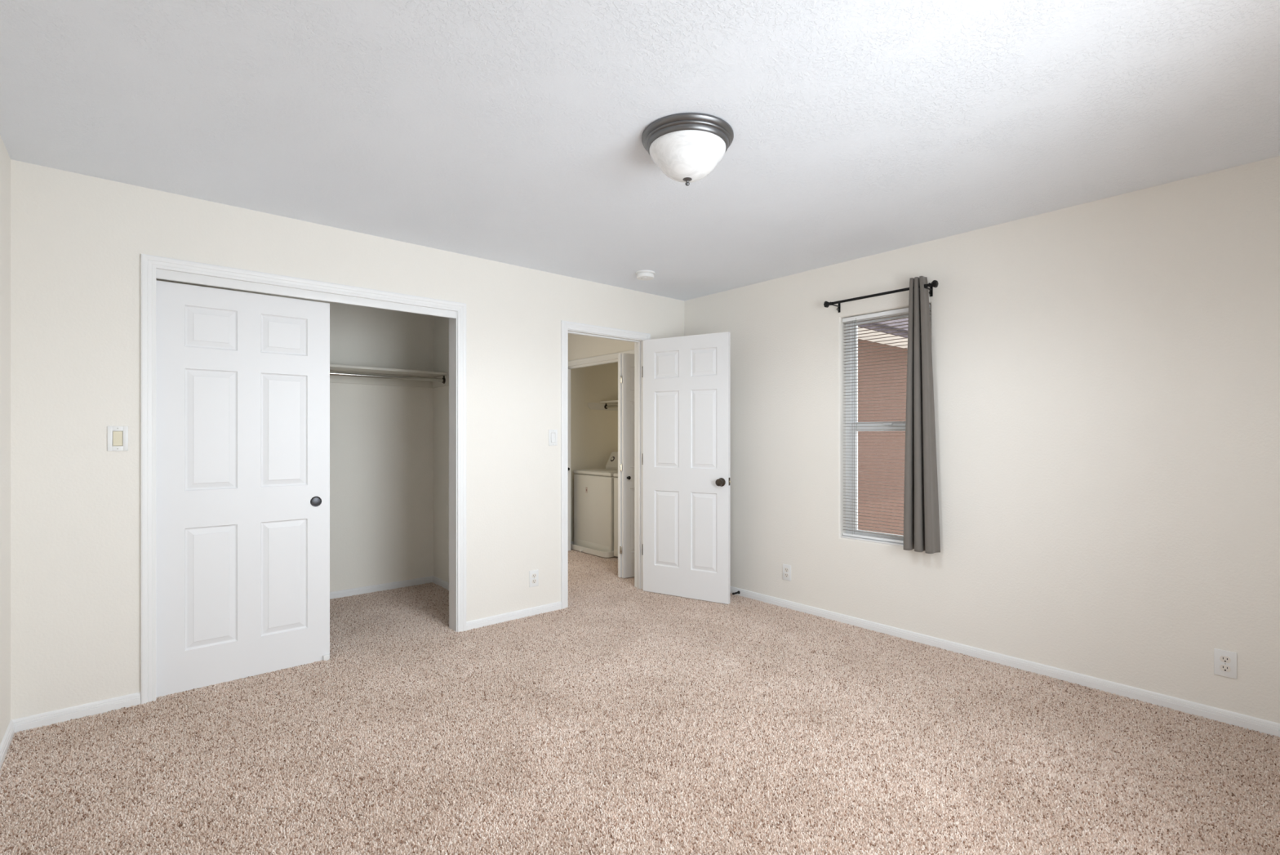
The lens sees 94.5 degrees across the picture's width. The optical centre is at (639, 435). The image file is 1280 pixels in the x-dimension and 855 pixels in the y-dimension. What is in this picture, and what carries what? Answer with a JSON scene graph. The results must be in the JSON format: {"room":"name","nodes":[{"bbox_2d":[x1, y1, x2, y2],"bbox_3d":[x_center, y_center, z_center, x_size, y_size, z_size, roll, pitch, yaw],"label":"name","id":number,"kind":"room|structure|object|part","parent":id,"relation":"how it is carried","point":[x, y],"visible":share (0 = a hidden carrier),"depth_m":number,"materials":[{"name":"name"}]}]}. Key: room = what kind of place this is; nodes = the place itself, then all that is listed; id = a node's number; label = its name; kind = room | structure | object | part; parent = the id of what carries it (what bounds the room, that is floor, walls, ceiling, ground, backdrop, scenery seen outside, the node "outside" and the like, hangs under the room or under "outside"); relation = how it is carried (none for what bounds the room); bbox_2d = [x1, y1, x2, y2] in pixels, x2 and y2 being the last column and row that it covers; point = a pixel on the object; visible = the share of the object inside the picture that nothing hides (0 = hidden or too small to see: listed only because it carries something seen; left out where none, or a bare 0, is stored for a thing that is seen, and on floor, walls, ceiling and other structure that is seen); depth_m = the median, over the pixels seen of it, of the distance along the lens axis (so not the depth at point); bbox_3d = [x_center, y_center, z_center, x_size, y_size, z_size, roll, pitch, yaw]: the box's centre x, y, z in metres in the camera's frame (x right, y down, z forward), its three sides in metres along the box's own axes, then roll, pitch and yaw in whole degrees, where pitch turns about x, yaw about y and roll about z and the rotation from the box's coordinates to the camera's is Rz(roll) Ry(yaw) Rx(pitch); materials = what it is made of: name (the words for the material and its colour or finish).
{"room":"empty bedroom","nodes":[
{"label":"empty bedroom","id":0,"kind":"room"},
{"bbox_2d":[0,135,10,744],"bbox_3d":[-1.381,0.015,0.923,0.120,2.500,4.100,0,0,-41],"label":"wall","id":1,"kind":"structure","parent":0,"point":[5,160],"depth_m":2.40,"materials":[{"name":"white paint"}]},
{"bbox_2d":[0,720,14,768],"bbox_3d":[-1.380,1.236,1.023,0.012,0.058,3.950,0,0,-41],"label":"baseboard","id":2,"kind":"structure","parent":1,"relation":"attached to","point":[9,734],"depth_m":2.37,"materials":[{"name":"white paint"}]},
{"bbox_2d":[155,278,433,591],"bbox_3d":[-2.677,0.015,4.401,2.478,2.500,0.100,0,0,-41],"label":"wall","id":3,"kind":"structure","parent":0,"point":[381,437],"depth_m":4.81,"materials":[{"name":"white paint"}]},
{"bbox_2d":[329,575,433,599],"bbox_3d":[-2.640,1.236,4.358,2.278,0.058,0.012,0,0,-41],"label":"baseboard","id":4,"kind":"structure","parent":3,"relation":"attached to","point":[344,593],"depth_m":4.81,"materials":[{"name":"white paint"}]},
{"bbox_2d":[329,364,448,387],"bbox_3d":[-2.538,-0.468,4.239,2.276,0.109,0.324,0,0,-41],"label":"closet shelf","id":5,"kind":"object","parent":3,"relation":"attached to","point":[333,367],"visible":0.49,"depth_m":4.74,"materials":[{"name":"white paint"}]},
{"bbox_2d":[329,371,445,383],"bbox_3d":[-2.465,-0.464,4.154,2.239,0.067,0.054,0,0,-41],"label":"closet rod","id":6,"kind":"object","parent":5,"relation":"attached to","point":[331,373],"visible":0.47,"depth_m":4.58,"materials":[{"name":"silver metal"}]},
{"bbox_2d":[10,159,684,719],"bbox_3d":[-1.227,0.015,3.838,4.160,2.500,0.115,0,0,-41],"label":"wall","id":7,"kind":"structure","parent":0,"point":[77,241],"depth_m":2.75,"materials":[{"name":"white paint"}]},
{"bbox_2d":[11,691,140,733],"bbox_3d":[-2.510,1.236,2.648,0.422,0.058,0.012,0,0,-41],"label":"baseboard","id":8,"kind":"structure","parent":7,"relation":"attached to","point":[46,718],"depth_m":2.64,"materials":[{"name":"white paint"}]},
{"bbox_2d":[106,426,128,450],"bbox_3d":[-2.413,0.012,2.734,0.072,0.115,0.009,0,0,-41],"label":"light switch","id":9,"kind":"object","parent":7,"relation":"attached to","point":[117,436],"visible":1,"depth_m":2.73,"materials":[{"name":"white plastic"}]},
{"bbox_2d":[155,280,329,697],"bbox_3d":[-2.053,0.256,3.111,0.760,2.010,0.038,0,0,-41],"label":"door","id":10,"kind":"structure","parent":7,"relation":"in","point":[242,379],"depth_m":3.07,"materials":[{"name":"white paint"}]},
{"bbox_3d":[-1.807,0.366,3.301,0.057,0.057,0.006,0,0,-41],"label":"finger pull","id":11,"kind":"part","parent":10,"relation":"part of","materials":[{"name":"grey metal"}]},
{"bbox_2d":[140,253,466,704],"bbox_3d":[-1.776,0.204,3.354,1.613,2.122,0.132,0,0,-41],"label":"trim","id":12,"kind":"structure","parent":7,"relation":"attached to","point":[150,265],"depth_m":3.04,"materials":[{"name":"white paint"}]},
{"bbox_2d":[466,600,561,630],"bbox_3d":[-0.852,1.236,4.077,0.731,0.058,0.012,0,0,-41],"label":"baseboard","id":13,"kind":"structure","parent":7,"relation":"attached to","point":[492,620],"depth_m":4.05,"materials":[{"name":"white paint"}]},
{"bbox_2d":[528,569,538,586],"bbox_3d":[-0.747,1.004,4.171,0.072,0.115,0.008,0,0,-41],"label":"wall outlet","id":14,"kind":"object","parent":7,"relation":"attached to","point":[533,575],"visible":1,"depth_m":4.17,"materials":[{"name":"white plastic"}]},
{"bbox_2d":[548,429,557,445],"bbox_3d":[-0.627,0.012,4.273,0.072,0.115,0.009,0,0,-41],"label":"light switch","id":15,"kind":"object","parent":7,"relation":"attached to","point":[553,433],"visible":1,"depth_m":4.27,"materials":[{"name":"white plastic"}]},
{"bbox_2d":[560,320,650,608],"bbox_3d":[-0.282,0.211,4.641,0.868,2.107,0.132,0,0,-41],"label":"trim","id":16,"kind":"structure","parent":7,"relation":"attached to","point":[571,327],"depth_m":4.50,"materials":[{"name":"white paint"}]},
{"bbox_2d":[634,342,635,586],"bbox_3d":[-0.331,0.211,4.698,0.868,2.107,0.018,0,0,-41],"label":"trim","id":17,"kind":"structure","parent":7,"relation":"attached to","point":[634,342],"depth_m":4.94,"materials":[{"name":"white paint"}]},
{"bbox_2d":[642,331,730,604],"bbox_3d":[0.342,0.239,4.626,0.785,2.031,0.155,0,0,32],"label":"door","id":18,"kind":"structure","parent":7,"relation":"in","point":[686,453],"depth_m":4.59,"materials":[{"name":"white paint"}]},
{"bbox_3d":[0.596,0.347,4.414,0.065,0.065,0.060,0,0,32],"label":"knob","id":19,"kind":"part","parent":18,"relation":"part of","materials":[{"name":"brown metal"}]},
{"bbox_2d":[433,315,448,582],"bbox_3d":[-1.331,0.015,4.660,0.100,2.500,1.265,0,0,-41],"label":"wall","id":20,"kind":"structure","parent":0,"point":[441,324],"depth_m":4.97,"materials":[{"name":"white paint"}]},
{"bbox_2d":[432,575,448,590],"bbox_3d":[-1.373,1.236,4.623,0.012,0.058,1.265,0,0,-41],"label":"baseboard","id":21,"kind":"structure","parent":20,"relation":"attached to","point":[437,580],"depth_m":4.96,"materials":[{"name":"white paint"}]},
{"bbox_2d":[570,362,617,541],"bbox_3d":[-0.576,0.015,7.030,0.765,2.500,0.100,0,0,-41],"label":"wall","id":22,"kind":"structure","parent":0,"point":[593,433],"depth_m":6.96,"materials":[{"name":"beige paint"}]},
{"bbox_2d":[0,0,1279,300],"bbox_3d":[-0.589,-1.205,3.718,5.250,0.060,7.500,0,0,-41],"label":"ceiling","id":23,"kind":"structure","parent":0,"point":[507,131],"depth_m":2.12,"materials":[{"name":"white paint"}]},
{"bbox_2d":[635,270,655,279],"bbox_3d":[0.038,-1.152,4.261,0.143,0.048,0.143,0,0,-41],"label":"smoke detector","id":24,"kind":"object","parent":23,"relation":"attached to","point":[641,274],"visible":1,"depth_m":4.22,"materials":[{"name":"white plastic"}]},
{"bbox_2d":[641,112,733,186],"bbox_3d":[0.186,-1.080,2.327,0.360,0.191,0.360,0,0,-41],"label":"ceiling light","id":25,"kind":"object","parent":23,"relation":"attached to","point":[686,147],"visible":1,"depth_m":2.23,"materials":[{"name":"white glass"}]},
{"bbox_3d":[0.186,-1.068,2.327,0.301,0.120,0.301,0,0,-41],"label":"lamp shade","id":26,"kind":"part","parent":25,"relation":"part of","materials":[{"name":"white glass"}]},
{"bbox_2d":[0,548,1279,854],"bbox_3d":[-0.501,1.265,3.761,4.920,0.001,6.950,0,0,-41],"label":"floor","id":27,"kind":"structure","parent":0,"point":[624,718],"depth_m":2.35,"materials":[{"name":"beige carpet"}]},
{"bbox_2d":[323,653,328,661],"bbox_3d":[-1.780,1.248,3.345,0.029,0.034,0.062,0,0,-41],"label":"floor guide","id":28,"kind":"object","parent":27,"relation":"on","point":[326,657],"visible":0.9,"depth_m":3.32,"materials":[{"name":"white plastic"}]},
{"bbox_2d":[570,540,616,557],"bbox_3d":[-0.324,1.229,6.613,0.801,0.060,0.784,0,0,-41],"label":"pan","id":29,"kind":"object","parent":27,"relation":"on","point":[605,554],"visible":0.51,"depth_m":6.27,"materials":[{"name":"white plastic"}]},
{"bbox_2d":[573,451,617,551],"bbox_3d":[-0.288,0.718,6.628,0.644,1.064,0.685,0,0,-41],"label":"washing machine","id":30,"kind":"object","parent":29,"relation":"on","point":[593,489],"visible":0.52,"depth_m":6.40,"materials":[{"name":"white metal"}]},
{"bbox_3d":[-0.522,1.191,6.426,0.022,0.071,0.661,0,0,-41],"label":"kick panel","id":31,"kind":"part","parent":30,"relation":"part of","materials":[{"name":"white metal"}]},
{"bbox_3d":[-0.288,0.404,6.628,0.644,0.038,0.683,0,0,-41],"label":"panel","id":32,"kind":"part","parent":30,"relation":"part of","materials":[{"name":"white ceramic"}]},
{"bbox_3d":[-0.349,0.383,6.575,0.405,0.005,0.545,0,0,-41],"label":"lid","id":33,"kind":"part","parent":30,"relation":"part of","materials":[{"name":"white metal"}]},
{"bbox_2d":[613,472,617,556],"bbox_3d":[0.183,0.726,6.075,0.652,1.078,0.682,0,0,-41],"label":"dryer","id":34,"kind":"object","parent":27,"relation":"on","point":[615,474],"visible":0.09,"depth_m":6.09,"materials":[{"name":"white metal"}]},
{"bbox_3d":[-0.048,1.205,5.876,0.022,0.071,0.658,0,0,-41],"label":"kick panel","id":35,"kind":"part","parent":34,"relation":"part of","materials":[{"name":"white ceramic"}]},
{"bbox_2d":[568,155,1279,723],"bbox_3d":[0.806,0.015,4.788,0.160,2.500,7.100,0,0,-41],"label":"wall","id":36,"kind":"structure","parent":0,"point":[1106,371],"depth_m":3.04,"materials":[{"name":"white paint"}]},
{"bbox_2d":[568,368,570,551],"bbox_3d":[-0.913,0.262,6.367,0.384,1.985,0.099,0,0,-41],"label":"door frame","id":37,"kind":"structure","parent":36,"relation":"in","point":[569,370],"depth_m":6.47,"materials":[{"name":"white paint"}]},
{"bbox_2d":[568,349,634,368],"bbox_3d":[-0.308,0.221,6.033,0.132,2.087,1.754,0,0,-41],"label":"trim","id":38,"kind":"structure","parent":36,"relation":"attached to","point":[611,357],"depth_m":6.14,"materials":[{"name":"white paint"}]},
{"bbox_2d":[617,352,634,577],"bbox_3d":[-0.015,0.262,5.341,0.384,1.985,0.169,0,0,-41],"label":"door","id":39,"kind":"structure","parent":36,"relation":"in","point":[625,361],"depth_m":5.25,"materials":[{"name":"white paint"}]},
{"bbox_2d":[782,564,791,581],"bbox_3d":[1.077,1.002,4.344,0.008,0.115,0.072,0,0,-41],"label":"wall outlet","id":40,"kind":"object","parent":36,"relation":"attached to","point":[786,568],"visible":1,"depth_m":4.34,"materials":[{"name":"white plastic"}]},
{"bbox_2d":[823,280,938,312],"bbox_3d":[1.518,-0.876,3.759,0.104,0.072,0.742,0,0,-41],"label":"curtain rod","id":41,"kind":"object","parent":36,"relation":"attached to","point":[934,283],"visible":1,"depth_m":3.71,"materials":[{"name":"black metal"}]},
{"bbox_3d":[1.497,-0.891,3.740,0.017,0.017,0.666,0,0,-41],"label":"rod","id":42,"kind":"part","parent":41,"relation":"part of","materials":[{"name":"black metal"}]},
{"bbox_2d":[903,275,940,553],"bbox_3d":[1.673,-0.131,3.537,0.090,1.634,0.201,0,0,-41],"label":"curtain","id":43,"kind":"object","parent":41,"relation":"hanging from","point":[921,501],"visible":1,"depth_m":3.51,"materials":[{"name":"grey fabric"}]},
{"bbox_2d":[840,309,930,546],"bbox_3d":[1.614,-0.057,3.848,0.153,1.496,0.600,0,0,-41],"label":"window","id":44,"kind":"structure","parent":36,"relation":"in","point":[851,436],"depth_m":4.05,"materials":[{"name":"white plastic"}]},
{"bbox_3d":[1.628,0.304,3.860,0.004,0.671,0.460,0,0,-41],"label":"glass pane","id":45,"kind":"part","parent":44,"relation":"part of","materials":[{"name":"clear glass"}]},
{"bbox_3d":[1.584,0.685,3.822,0.073,0.011,0.596,0,0,-41],"label":"sill","id":46,"kind":"part","parent":44,"relation":"part of","materials":[{"name":"white paint"}]},
{"bbox_3d":[1.628,0.287,3.860,0.030,0.749,0.532,0,0,-41],"label":"sash","id":47,"kind":"part","parent":44,"relation":"part of","materials":[{"name":"white plastic"}]},
{"bbox_3d":[1.651,-0.418,3.880,0.025,0.715,0.532,0,0,-41],"label":"sash","id":48,"kind":"part","parent":44,"relation":"part of","materials":[{"name":"white plastic"}]},
{"bbox_2d":[842,303,930,542],"bbox_3d":[1.573,-0.062,3.813,0.038,1.474,0.584,0,0,-41],"label":"window blind","id":49,"kind":"object","parent":44,"relation":"attached to","point":[905,309],"visible":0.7,"depth_m":3.86,"materials":[{"name":"white plastic"}]},
{"bbox_3d":[1.577,0.668,3.816,0.024,0.014,0.580,0,0,-41],"label":"rail","id":50,"kind":"part","parent":49,"relation":"part of","materials":[{"name":"white plastic"}]},
{"bbox_2d":[730,586,1279,736],"bbox_3d":[1.671,1.236,3.652,0.012,0.058,3.950,0,0,-41],"label":"baseboard","id":51,"kind":"structure","parent":36,"relation":"attached to","point":[1263,726],"depth_m":3.10,"materials":[{"name":"white paint"}]},
{"bbox_2d":[1213,648,1236,679],"bbox_3d":[2.576,1.002,2.605,0.008,0.115,0.072,0,0,-41],"label":"wall outlet","id":52,"kind":"object","parent":36,"relation":"attached to","point":[1224,661],"visible":1,"depth_m":2.60,"materials":[{"name":"white plastic"}]},
{"bbox_2d":[1219,664,1231,671],"bbox_3d":[2.575,1.022,2.603,0.003,0.027,0.034,0,0,-41],"label":"receptacle","id":53,"kind":"object","parent":52,"relation":"attached to","point":[1223,668],"depth_m":2.60,"materials":[{"name":"white plastic"}]},
{"bbox_2d":[1219,655,1231,662],"bbox_3d":[2.575,0.983,2.603,0.003,0.027,0.034,0,0,-41],"label":"receptacle","id":54,"kind":"object","parent":52,"relation":"attached to","point":[1223,659],"depth_m":2.60,"materials":[{"name":"white plastic"}]},
{"bbox_3d":[0.372,0.015,6.593,0.100,2.500,2.000,0,0,-41],"label":"wall","id":55,"kind":"structure","parent":0,"visible":0},
{"bbox_2d":[587,400,617,410],"bbox_3d":[0.154,-0.360,6.405,0.474,0.102,1.798,0,0,-41],"label":"shelf","id":56,"kind":"object","parent":55,"relation":"attached to","point":[592,406],"visible":0.25,"depth_m":7.01,"materials":[{"name":"white paint"}]},
{"bbox_2d":[604,403,617,408],"bbox_3d":[0.168,-0.354,6.417,0.052,0.066,1.759,0,0,-41],"label":"rod","id":57,"kind":"object","parent":56,"relation":"hanging from","point":[606,406],"visible":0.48,"depth_m":7.01,"materials":[{"name":"silver metal"}]},
{"bbox_3d":[0.168,-0.347,6.417,0.029,0.029,1.756,0,0,-41],"label":"rod","id":58,"kind":"part","parent":57,"relation":"part of","materials":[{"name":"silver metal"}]},
{"label":"outside","id":59,"kind":"structure","parent":0,"visible":0},
{"bbox_3d":[5.270,1.480,4.081,22.000,0.170,16.000,0,0,-41],"label":"ground","id":60,"kind":"structure","parent":59,"visible":0},
{"bbox_2d":[857,317,908,535],"bbox_3d":[3.291,-1.370,9.570,8.230,5.530,3.900,0,0,-41],"label":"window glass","id":61,"kind":"object","parent":60,"relation":"on","point":[879,445],"visible":0.02,"depth_m":7.40,"materials":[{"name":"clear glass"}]}
]}

